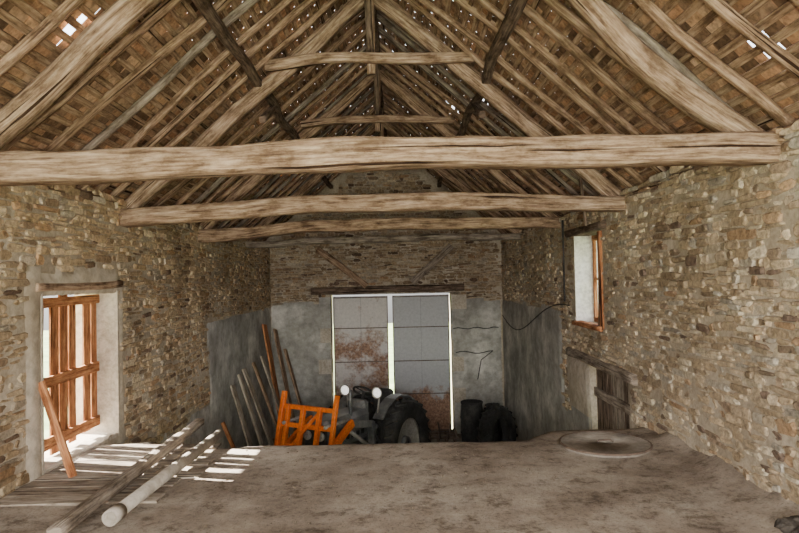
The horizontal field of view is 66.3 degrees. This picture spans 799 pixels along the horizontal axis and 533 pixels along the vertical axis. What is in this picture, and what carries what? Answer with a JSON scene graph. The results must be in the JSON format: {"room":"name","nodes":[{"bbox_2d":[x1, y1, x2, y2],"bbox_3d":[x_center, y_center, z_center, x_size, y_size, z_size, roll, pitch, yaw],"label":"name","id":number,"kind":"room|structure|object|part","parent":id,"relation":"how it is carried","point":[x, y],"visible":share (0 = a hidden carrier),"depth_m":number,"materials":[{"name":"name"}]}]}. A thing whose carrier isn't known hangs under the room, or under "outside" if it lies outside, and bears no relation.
{"room":"farm building","nodes":[
{"label":"farm building","id":0,"kind":"room"},
{"bbox_2d":[0,185,272,497],"bbox_3d":[-3.506,1.826,7.365,0.500,5.020,17.850,-1,-1,0],"label":"wall","id":1,"kind":"structure","parent":0,"point":[12,309],"depth_m":7.34,"materials":[{"name":"beige stone"}]},
{"bbox_2d":[43,294,99,454],"bbox_3d":[-3.470,1.097,6.329,0.096,1.630,1.556,-1,-1,0],"label":"door","id":2,"kind":"structure","parent":1,"relation":"in","point":[63,371],"depth_m":6.49,"materials":[{"name":"orange wood"}]},
{"bbox_2d":[36,280,122,291],"bbox_3d":[-3.393,0.198,6.327,0.318,0.115,1.701,-1,-1,0],"label":"trim","id":3,"kind":"structure","parent":1,"relation":"attached to","point":[43,287],"depth_m":6.16,"materials":[{"name":"brown wood"}]},
{"bbox_2d":[40,290,119,474],"bbox_3d":[-3.502,1.103,6.331,0.505,1.680,1.550,-1,-1,0],"label":"trim","id":4,"kind":"structure","parent":1,"relation":"attached to","point":[107,309],"depth_m":7.07,"materials":[{"name":"stone"}]},
{"bbox_2d":[0,185,270,497],"bbox_3d":[-3.263,0.789,7.195,0.083,3.299,17.460,-1,-1,0],"label":"stonework","id":5,"kind":"object","parent":1,"relation":"attached to","point":[136,397],"visible":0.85,"depth_m":7.69,"materials":[{"name":"stone"}]},
{"bbox_2d":[24,262,271,483],"bbox_3d":[-3.257,2.164,10.326,0.060,4.283,10.802,-1,-1,0],"label":"plaster","id":6,"kind":"object","parent":1,"relation":"attached to","point":[235,342],"visible":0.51,"depth_m":10.62,"materials":[{"name":"grey paint"}]},
{"bbox_2d":[267,434,461,445],"bbox_3d":[-0.205,4.268,7.331,7.000,0.200,17.850,-1,-1,0],"label":"floor","id":7,"kind":"structure","parent":0,"point":[459,439],"depth_m":15.25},
{"bbox_2d":[221,421,235,447],"bbox_3d":[-2.883,3.545,11.061,0.646,1.505,0.083,-1,-1,-10],"label":"leaning board","id":8,"kind":"object","parent":7,"relation":"on","point":[229,438],"visible":0.32,"depth_m":11.01,"materials":[{"name":"orange wood"}]},
{"bbox_2d":[230,385,252,446],"bbox_3d":[-2.865,3.282,11.614,0.756,2.059,0.256,-2,-1,17],"label":"leaning board","id":9,"kind":"object","parent":7,"relation":"on","point":[233,388],"visible":0.53,"depth_m":11.62,"materials":[{"name":"brown wood"}]},
{"bbox_2d":[237,374,264,445],"bbox_3d":[-2.807,3.215,12.067,0.763,2.199,0.195,-1,-1,8],"label":"leaning board","id":10,"kind":"object","parent":7,"relation":"on","point":[242,384],"visible":0.66,"depth_m":12.03,"materials":[{"name":"brown wood"}]},
{"bbox_2d":[242,368,273,445],"bbox_3d":[-2.760,3.198,12.465,0.866,2.249,0.282,-1,-1,7],"label":"leaning board","id":11,"kind":"object","parent":7,"relation":"on","point":[245,372],"visible":0.7,"depth_m":12.43,"materials":[{"name":"brown wood"}]},
{"bbox_2d":[252,362,281,438],"bbox_3d":[-2.689,3.184,13.014,0.937,2.305,0.171,-1,-1,13],"label":"leaning board","id":12,"kind":"object","parent":7,"relation":"on","point":[253,363],"visible":0.59,"depth_m":13.02,"materials":[{"name":"brown wood"}]},
{"bbox_2d":[262,324,282,431],"bbox_3d":[-2.923,2.869,14.424,0.942,3.037,0.354,-2,-2,36],"label":"leaning board","id":13,"kind":"object","parent":7,"relation":"on","point":[264,327],"visible":0.55,"depth_m":14.45,"materials":[{"name":"orange wood"}]},
{"bbox_2d":[260,356,289,437],"bbox_3d":[-2.646,3.170,13.516,1.034,2.370,0.194,-2,-1,25],"label":"leaning board","id":14,"kind":"object","parent":7,"relation":"on","point":[261,357],"visible":0.5,"depth_m":13.58,"materials":[{"name":"brown wood"}]},
{"bbox_2d":[273,329,296,431],"bbox_3d":[-2.704,2.947,14.719,1.110,2.897,0.272,-2,-2,43],"label":"leaning board","id":15,"kind":"object","parent":7,"relation":"on","point":[275,331],"visible":0.67,"depth_m":14.76,"materials":[{"name":"brown wood"}]},
{"bbox_2d":[283,349,305,418],"bbox_3d":[-2.531,3.230,15.216,1.075,2.338,0.201,-2,-2,41],"label":"leaning board","id":16,"kind":"object","parent":7,"relation":"on","point":[285,350],"visible":0.6,"depth_m":15.29,"materials":[{"name":"brown wood"}]},
{"bbox_2d":[274,384,430,445],"bbox_3d":[-1.052,3.215,11.185,1.629,2.116,4.092,-2,-1,30],"label":"tractor","id":17,"kind":"object","parent":7,"relation":"on","point":[352,419],"visible":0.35,"depth_m":11.26,"materials":[{"name":"metal"}]},
{"bbox_2d":[303,407,368,444],"bbox_3d":[-1.122,3.043,11.073,0.592,0.750,1.430,-2,-1,30],"label":"hood","id":18,"kind":"object","parent":17,"relation":"attached to","point":[357,413],"depth_m":10.93,"materials":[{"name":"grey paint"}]},
{"bbox_3d":[-0.442,2.930,12.275,0.480,0.900,0.590,-2,-1,30],"label":"seat","id":19,"kind":"part","parent":17,"relation":"part of","materials":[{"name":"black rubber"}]},
{"bbox_2d":[429,422,457,441],"bbox_3d":[1.032,3.918,14.441,0.684,0.770,1.165,-1,-1,0],"label":"spring harrow","id":20,"kind":"object","parent":7,"relation":"on","point":[445,434],"visible":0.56,"depth_m":14.47,"materials":[{"name":"metal"}]},
{"bbox_2d":[460,399,482,441],"bbox_3d":[1.738,3.757,14.631,0.560,1.060,0.560,-1,-1,0],"label":"barrel","id":21,"kind":"object","parent":7,"relation":"on","point":[471,409],"visible":0.7,"depth_m":14.40,"materials":[{"name":"black metal"}]},
{"bbox_2d":[484,403,501,441],"bbox_3d":[2.240,3.743,14.435,0.406,1.038,1.044,-2,-1,19],"label":"tyre","id":22,"kind":"object","parent":7,"relation":"on","point":[497,432],"visible":0.23,"depth_m":14.28,"materials":[{"name":"black rubber"}]},
{"bbox_2d":[476,405,517,441],"bbox_3d":[2.124,3.627,13.236,0.429,1.240,1.245,-2,-2,41],"label":"tyre","id":23,"kind":"object","parent":7,"relation":"on","point":[501,413],"visible":0.62,"depth_m":13.14,"materials":[{"name":"black rubber"}]},
{"bbox_2d":[248,123,520,241],"bbox_3d":[-0.371,-1.884,13.514,6.361,2.799,0.306,-1,-1,0],"label":"roof truss","id":24,"kind":"object","parent":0,"point":[449,178],"depth_m":13.47,"materials":[{"name":"brown wood"}]},
{"bbox_2d":[266,169,504,437],"bbox_3d":[-0.339,0.526,16.090,7.000,7.870,0.500,-1,-1,0],"label":"wall","id":25,"kind":"structure","parent":0,"point":[429,179],"depth_m":15.86,"materials":[{"name":"brown stone"}]},
{"bbox_2d":[270,169,502,305],"bbox_3d":[-0.397,-1.062,15.861,6.327,4.034,0.054,-1,-1,0],"label":"stonework","id":26,"kind":"object","parent":25,"relation":"attached to","point":[372,180],"visible":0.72,"depth_m":15.85,"materials":[{"name":"stone"}]},
{"bbox_2d":[271,298,502,437],"bbox_3d":[-0.318,2.606,15.778,5.973,3.520,0.046,-1,-1,0],"label":"plaster","id":27,"kind":"object","parent":25,"relation":"attached to","point":[296,324],"visible":0.74,"depth_m":15.77,"materials":[{"name":"grey paint"}]},
{"bbox_2d":[456,350,492,377],"bbox_3d":[1.939,2.539,15.750,0.971,0.740,0.022,-1,-1,0],"label":"cable","id":28,"kind":"object","parent":27,"relation":"attached to","point":[491,350],"visible":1,"depth_m":15.74,"materials":[{"name":"black rubber"}]},
{"bbox_2d":[453,327,498,328],"bbox_3d":[1.970,1.586,15.771,1.172,0.060,0.022,-1,-1,0],"label":"cable","id":29,"kind":"object","parent":27,"relation":"attached to","point":[457,327],"visible":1,"depth_m":15.76,"materials":[{"name":"black rubber"}]},
{"bbox_2d":[310,284,463,294],"bbox_3d":[-0.311,0.588,15.865,3.951,0.213,0.332,-1,-1,0],"label":"lintel","id":30,"kind":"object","parent":25,"relation":"attached to","point":[446,287],"depth_m":15.72,"materials":[{"name":"brown wood"}]},
{"bbox_2d":[316,247,368,287],"bbox_3d":[-1.476,0.029,15.713,1.345,1.097,0.110,-1,-1,-2],"label":"diagonal brace","id":31,"kind":"object","parent":30,"relation":"on","point":[320,251],"visible":1,"depth_m":15.66,"materials":[{"name":"brown wood"}]},
{"bbox_2d":[410,243,453,284],"bbox_3d":[0.832,-0.056,15.736,1.158,1.060,0.108,-1,-1,1],"label":"diagonal brace","id":32,"kind":"object","parent":30,"relation":"on","point":[449,247],"visible":1,"depth_m":15.69,"materials":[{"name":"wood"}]},
{"bbox_2d":[333,292,451,431],"bbox_3d":[-0.192,2.520,16.032,3.110,3.645,0.070,-1,-1,0],"label":"door","id":33,"kind":"structure","parent":25,"relation":"in","point":[421,340],"depth_m":16.02,"materials":[{"name":"metal"}]},
{"bbox_2d":[319,294,466,414],"bbox_3d":[-0.226,2.551,15.924,3.973,3.570,0.345,-1,-1,0],"label":"quoins","id":34,"kind":"object","parent":25,"relation":"attached to","point":[457,301],"visible":0.8,"depth_m":15.77,"materials":[{"name":"stone"}]},
{"bbox_2d":[0,427,798,532],"bbox_3d":[-0.225,1.825,2.672,6.040,0.400,8.427,-1,-1,0],"label":"floor","id":35,"kind":"structure","parent":0,"point":[675,487],"depth_m":4.83,"materials":[{"name":"soil"}]},
{"bbox_2d":[0,443,220,506],"bbox_3d":[-2.490,1.882,5.656,1.449,0.031,1.731,-1,-1,0],"label":"boards","id":36,"kind":"object","parent":35,"relation":"on","point":[97,466],"visible":0.71,"depth_m":5.43,"materials":[{"name":"brown wood"}]},
{"bbox_2d":[38,380,76,477],"bbox_3d":[-3.066,1.455,5.477,0.381,0.866,0.036,-1,-1,9],"label":"plank","id":37,"kind":"object","parent":36,"relation":"on","point":[48,404],"visible":1,"depth_m":5.46,"materials":[{"name":"orange wood"}]},
{"bbox_2d":[46,418,203,532],"bbox_3d":[-2.304,1.786,5.573,0.116,0.126,3.051,-1,-1,0],"label":"wooden pole","id":38,"kind":"object","parent":36,"relation":"on","point":[68,522],"visible":1,"depth_m":4.95,"materials":[{"name":"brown wood"}]},
{"bbox_2d":[101,429,224,526],"bbox_3d":[-1.987,1.788,5.464,0.116,0.116,2.370,-1,-1,2],"label":"drain pipe","id":39,"kind":"object","parent":36,"relation":"on","point":[113,515],"visible":1,"depth_m":4.95,"materials":[{"name":"grey plastic"}]},
{"bbox_2d":[202,445,594,532],"bbox_3d":[-0.118,1.809,4.697,3.170,0.017,3.094,-1,-1,0],"label":"debris","id":40,"kind":"object","parent":35,"relation":"on","point":[527,445],"visible":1,"depth_m":5.07,"materials":[{"name":"stone"}]},
{"bbox_2d":[559,431,652,457],"bbox_3d":[2.052,1.758,6.115,0.894,0.068,0.894,-1,-1,0],"label":"millstone","id":41,"kind":"object","parent":35,"relation":"on","point":[601,444],"visible":1,"depth_m":6.04,"materials":[{"name":"stone"}]},
{"bbox_2d":[774,515,798,532],"bbox_3d":[2.535,1.631,3.806,0.297,0.122,0.272,-1,-1,-22],"label":"heap","id":42,"kind":"object","parent":35,"relation":"on","point":[790,524],"visible":1,"depth_m":3.82,"materials":[{"name":"stone"}]},
{"bbox_2d":[0,0,798,240],"bbox_3d":[-0.337,-2.094,7.381,7.299,3.214,18.266,-1,-1,0],"label":"roof","id":43,"kind":"structure","parent":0,"point":[37,5],"depth_m":5.81,"materials":[{"name":"brown wood"}]},
{"bbox_2d":[579,178,586,225],"bbox_3d":[2.261,-0.792,7.540,0.081,0.583,0.054,-1,-1,0],"label":"hanging rod","id":44,"kind":"object","parent":43,"relation":"hanging from","point":[580,180],"visible":0.72,"depth_m":7.52,"materials":[{"name":"brown wood"}]},
{"bbox_2d":[0,0,798,238],"bbox_3d":[-0.339,-2.128,7.472,6.936,3.005,17.850,-1,-1,0],"label":"batten","id":45,"kind":"object","parent":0,"point":[788,6],"depth_m":5.87,"materials":[{"name":"brown wood"}]},
{"bbox_2d":[501,139,798,493],"bbox_3d":[2.992,1.691,7.407,0.500,5.020,17.850,-1,-1,0],"label":"wall","id":46,"kind":"structure","parent":0,"point":[790,217],"depth_m":5.55,"materials":[{"name":"beige stone"}]},
{"bbox_2d":[502,300,591,440],"bbox_3d":[2.714,2.465,12.287,0.056,3.522,7.018,-1,-1,-1],"label":"plaster","id":47,"kind":"object","parent":46,"relation":"attached to","point":[533,378],"visible":0.68,"depth_m":11.80,"materials":[{"name":"grey paint"}]},
{"bbox_2d":[502,304,569,329],"bbox_3d":[2.625,1.032,12.497,0.018,0.745,6.002,-1,-1,0],"label":"cable","id":48,"kind":"object","parent":47,"relation":"attached to","point":[556,304],"visible":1,"depth_m":11.69,"materials":[{"name":"black rubber"}]},
{"bbox_2d":[564,219,605,237],"bbox_3d":[2.788,-0.536,8.856,0.348,0.128,1.750,-1,-1,0],"label":"trim","id":49,"kind":"structure","parent":46,"relation":"attached to","point":[591,229],"depth_m":8.71,"materials":[{"name":"brown wood"}]},
{"bbox_2d":[572,231,604,331],"bbox_3d":[2.915,0.197,8.783,0.554,1.370,1.304,-1,-1,0],"label":"window","id":50,"kind":"structure","parent":46,"relation":"in","point":[588,258],"depth_m":9.39,"materials":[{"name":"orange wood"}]},
{"bbox_2d":[566,347,638,385],"bbox_3d":[2.803,1.237,8.367,0.325,0.314,2.751,-1,-1,0],"label":"trim","id":51,"kind":"structure","parent":46,"relation":"attached to","point":[614,370],"depth_m":7.91,"materials":[{"name":"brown wood"}]},
{"bbox_2d":[594,369,630,428],"bbox_3d":[2.860,2.761,8.040,0.080,2.674,1.510,-1,-1,0],"label":"door","id":52,"kind":"structure","parent":46,"relation":"in","point":[612,393],"depth_m":8.16,"materials":[{"name":"brown wood"}]},
{"bbox_2d":[623,181,658,195],"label":"wall plate","id":53,"kind":"object","parent":46,"relation":"on","point":[651,187],"depth_m":6.76,"materials":[{"name":"brown wood"}]},
{"bbox_2d":[119,192,625,227],"bbox_3d":[-0.348,-0.693,7.376,6.322,0.355,0.310,-1,-1,0],"label":"tie beam","id":54,"kind":"structure","parent":53,"relation":"on","point":[415,201],"depth_m":7.26,"materials":[{"name":"brown wood"}]},
{"bbox_2d":[124,0,620,207],"bbox_3d":[-0.337,-2.016,7.498,6.321,2.827,1.859,-1,-1,0],"label":"roof truss","id":55,"kind":"object","parent":54,"relation":"on","point":[282,69],"depth_m":7.46,"materials":[{"name":"brown wood"}]},
{"bbox_2d":[192,0,527,188],"bbox_3d":[-0.344,-2.876,7.338,2.940,1.409,17.550,-1,-1,0],"label":"purlins","id":56,"kind":"structure","parent":55,"relation":"on","point":[516,8],"depth_m":6.62,"materials":[{"name":"brown wood"}]},
{"bbox_2d":[0,0,798,240],"bbox_3d":[-0.335,-2.110,7.121,6.893,3.049,16.940,-1,-1,0],"label":"rafters","id":57,"kind":"object","parent":56,"relation":"on","point":[66,8],"depth_m":6.85,"materials":[{"name":"brown wood"}]},
{"bbox_2d":[198,217,560,242],"bbox_3d":[-0.365,-0.626,10.215,6.323,0.357,0.280,-1,-1,0],"label":"tie beam","id":58,"kind":"structure","parent":53,"relation":"on","point":[401,223],"depth_m":10.11,"materials":[{"name":"brown wood"}]},
{"bbox_2d":[200,51,560,228],"bbox_3d":[-0.341,-1.954,10.341,6.348,2.832,1.858,-1,-1,0],"label":"roof truss","id":59,"kind":"object","parent":58,"relation":"on","point":[311,127],"depth_m":10.33,"materials":[{"name":"brown wood"}]},
{"bbox_2d":[245,233,521,247],"bbox_3d":[-0.384,-0.575,13.358,6.321,0.237,0.222,-1,-1,0],"label":"tie beam","id":60,"kind":"structure","parent":53,"relation":"on","point":[437,236],"depth_m":13.27,"materials":[{"name":"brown wood"}]},
{"bbox_2d":[0,131,783,186],"bbox_3d":[-0.331,-0.768,4.441,6.323,0.327,0.313,-1,-1,0],"label":"tie beam","id":61,"kind":"structure","parent":53,"relation":"on","point":[339,154],"depth_m":4.35,"materials":[{"name":"brown wood"}]},
{"bbox_2d":[0,0,764,149],"bbox_3d":[-0.308,-2.070,4.567,6.344,2.808,0.303,-1,-1,0],"label":"roof truss","id":62,"kind":"object","parent":61,"relation":"on","point":[27,105],"depth_m":4.53,"materials":[{"name":"brown wood"}]},
{"bbox_2d":[500,120,798,504],"bbox_3d":[2.712,0.848,7.223,0.078,3.636,17.441,-1,-1,0],"label":"stonework","id":63,"kind":"object","parent":46,"relation":"attached to","point":[670,275],"visible":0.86,"depth_m":5.46,"materials":[{"name":"stone"}]},
{"bbox_2d":[562,220,565,301],"bbox_3d":[2.620,-0.090,9.770,0.028,1.300,0.028,-2,-1,22],"label":"conduit","id":64,"kind":"object","parent":63,"relation":"attached to","point":[562,220],"visible":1,"depth_m":9.76,"materials":[{"name":"black plastic"}]},
{"bbox_2d":[672,166,708,174],"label":"wall plate","id":65,"kind":"object","parent":46,"relation":"on","point":[694,167],"depth_m":5.70,"materials":[{"name":"brown wood"}]},
{"label":"outside","id":66,"kind":"structure","parent":0,"visible":0},
{"bbox_2d":[43,322,451,438],"bbox_3d":[-0.247,4.590,14.901,80.000,0.090,90.000,-1,-1,0],"label":"ground","id":67,"kind":"structure","parent":66,"point":[390,325],"depth_m":32.88,"materials":[{"name":"white"}]}
]}

